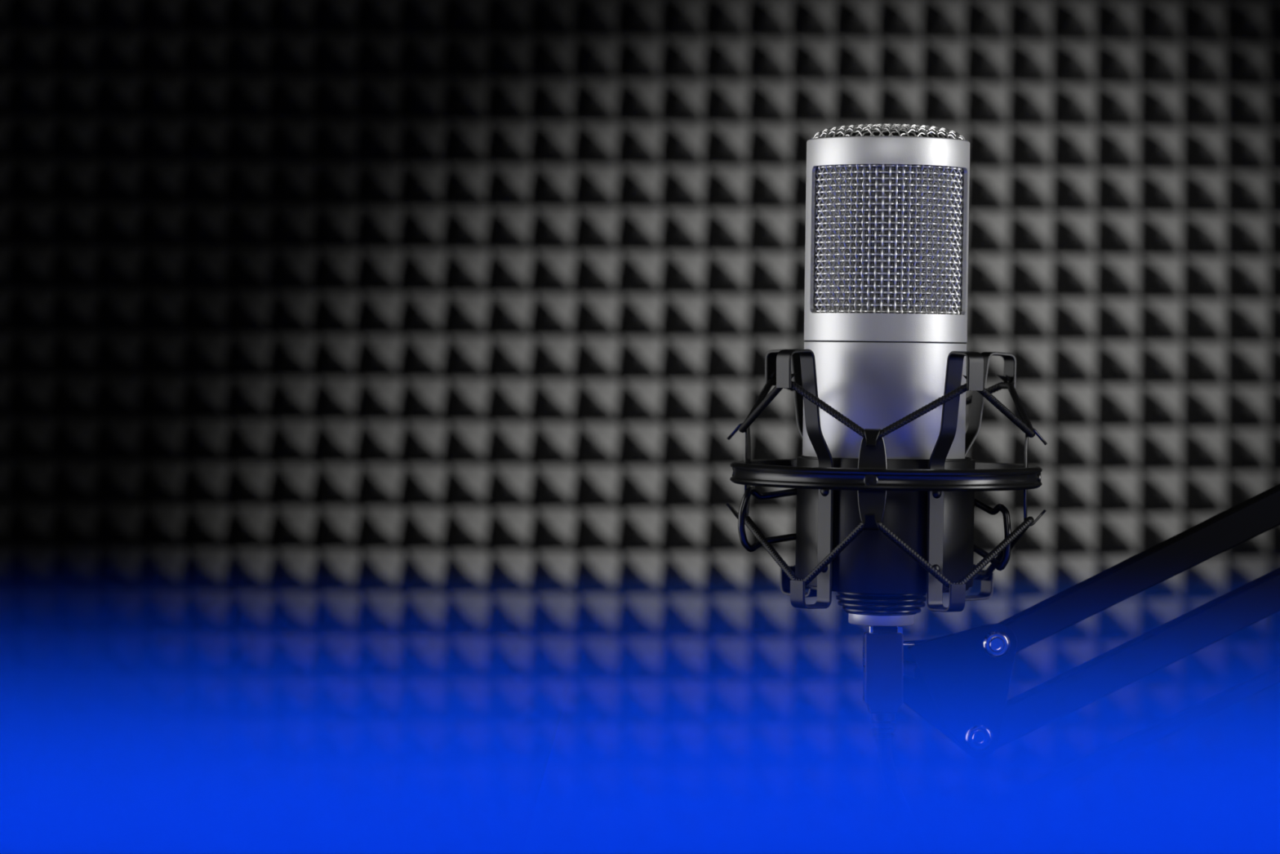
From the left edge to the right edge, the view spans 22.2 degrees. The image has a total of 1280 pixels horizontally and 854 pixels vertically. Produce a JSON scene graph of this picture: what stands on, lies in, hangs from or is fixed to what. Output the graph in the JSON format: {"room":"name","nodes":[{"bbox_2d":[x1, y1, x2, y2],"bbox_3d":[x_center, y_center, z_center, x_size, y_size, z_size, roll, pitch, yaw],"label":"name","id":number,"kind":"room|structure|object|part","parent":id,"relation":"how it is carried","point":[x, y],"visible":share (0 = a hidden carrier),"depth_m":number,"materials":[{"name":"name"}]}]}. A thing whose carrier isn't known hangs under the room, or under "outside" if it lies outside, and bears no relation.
{"room":"studio","nodes":[
{"label":"studio","id":0,"kind":"room"},
{"bbox_2d":[802,123,969,626],"bbox_3d":[0.079,-0.017,1.045,0.053,0.160,0.054,0,0,0],"label":"microphone","id":1,"kind":"object","parent":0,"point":[877,363],"visible":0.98,"depth_m":1.02,"materials":[{"name":"silver metal"}]},
{"bbox_2d":[811,123,964,140],"bbox_3d":[0.079,-0.093,1.044,0.050,0.007,0.050,0,0,0],"label":"grille","id":2,"kind":"object","parent":1,"relation":"attached to","point":[876,131],"depth_m":1.02,"materials":[{"name":"silver metal"}]},
{"bbox_2d":[813,164,964,315],"bbox_3d":[0.079,-0.059,1.044,0.050,0.049,0.050,0,0,0],"label":"grille","id":3,"kind":"object","parent":1,"relation":"attached to","point":[886,249],"depth_m":1.02,"materials":[{"name":"silver metal"}]},
{"bbox_2d":[862,625,932,853],"bbox_3d":[0.020,0.630,1.063,0.175,1.133,0.031,0,0,7],"label":"cable","id":4,"kind":"object","parent":1,"relation":"attached to","point":[882,646],"visible":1,"depth_m":1.04,"materials":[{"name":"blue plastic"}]},
{"bbox_3d":[0.020,0.647,1.064,0.175,1.097,0.028,0,0,7],"label":"cord","id":5,"kind":"part","parent":4,"relation":"part of","materials":[{"name":"black plastic"}]},
{"bbox_3d":[0.000,1.225,0.625,4.400,0.050,3.250,0,0,0],"label":"floor","id":6,"kind":"structure","parent":0,"visible":0},
{"bbox_2d":[903,483,1279,814],"bbox_3d":[0.262,0.595,1.092,0.262,1.210,0.283,0,0,39],"label":"boom arm","id":7,"kind":"object","parent":6,"relation":"on","point":[958,682],"visible":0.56,"depth_m":1.06,"materials":[{"name":"black metal"}]},
{"bbox_2d":[725,348,1047,612],"bbox_3d":[0.079,0.016,1.046,0.100,0.083,0.100,0,0,-10],"label":"mount","id":8,"kind":"object","parent":7,"relation":"attached to","point":[872,522],"visible":0.97,"depth_m":1.02,"materials":[{"name":"black paint"}]},
{"bbox_3d":[0.042,0.029,1.042,0.023,0.021,0.004,0,0,-24],"label":"wire lever","id":9,"kind":"part","parent":8,"relation":"part of","materials":[{"name":"black paint"}]},
{"bbox_3d":[0.079,0.038,1.046,0.081,0.024,0.081,0,0,-27],"label":"elastic cord","id":10,"kind":"part","parent":8,"relation":"part of","materials":[{"name":"black fabric"}]},
{"bbox_3d":[0.079,-0.006,1.046,0.094,0.020,0.094,0,0,0],"label":"elastic cord","id":11,"kind":"part","parent":8,"relation":"part of","materials":[{"name":"black fabric"}]},
{"bbox_3d":[0.111,0.034,1.042,0.017,0.024,0.004,0,0,33],"label":"wire lever","id":12,"kind":"part","parent":8,"relation":"part of","materials":[{"name":"black paint"}]},
{"bbox_3d":[0.083,0.067,1.065,0.020,0.030,0.006,0,0,35],"label":"swivel stem","id":13,"kind":"part","parent":7,"relation":"part of","materials":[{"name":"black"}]},
{"bbox_3d":[0.103,0.086,1.067,0.039,0.043,0.002,0,0,0],"label":"plate","id":14,"kind":"part","parent":7,"relation":"part of","materials":[{"name":"black metal"}]},
{"bbox_3d":[0.104,0.085,1.054,0.035,0.043,0.002,0,0,0],"label":"plate","id":15,"kind":"part","parent":7,"relation":"part of","materials":[{"name":"black metal"}]},
{"bbox_3d":[0.190,0.093,1.087,0.150,0.068,0.004,0,0,-12],"label":"return rod","id":16,"kind":"part","parent":7,"relation":"part of","materials":[{"name":"black metal"}]},
{"bbox_3d":[0.000,-0.100,2.262,4.400,2.600,0.100,0,0,0],"label":"wall","id":17,"kind":"structure","parent":0,"visible":0},
{"bbox_2d":[0,0,1279,853],"bbox_3d":[-0.071,0.054,2.193,1.633,1.286,0.038,0,0,0],"label":"panel","id":18,"kind":"object","parent":17,"relation":"attached to","point":[376,376],"visible":0.88,"depth_m":2.19,"materials":[{"name":"grey"}]}
]}

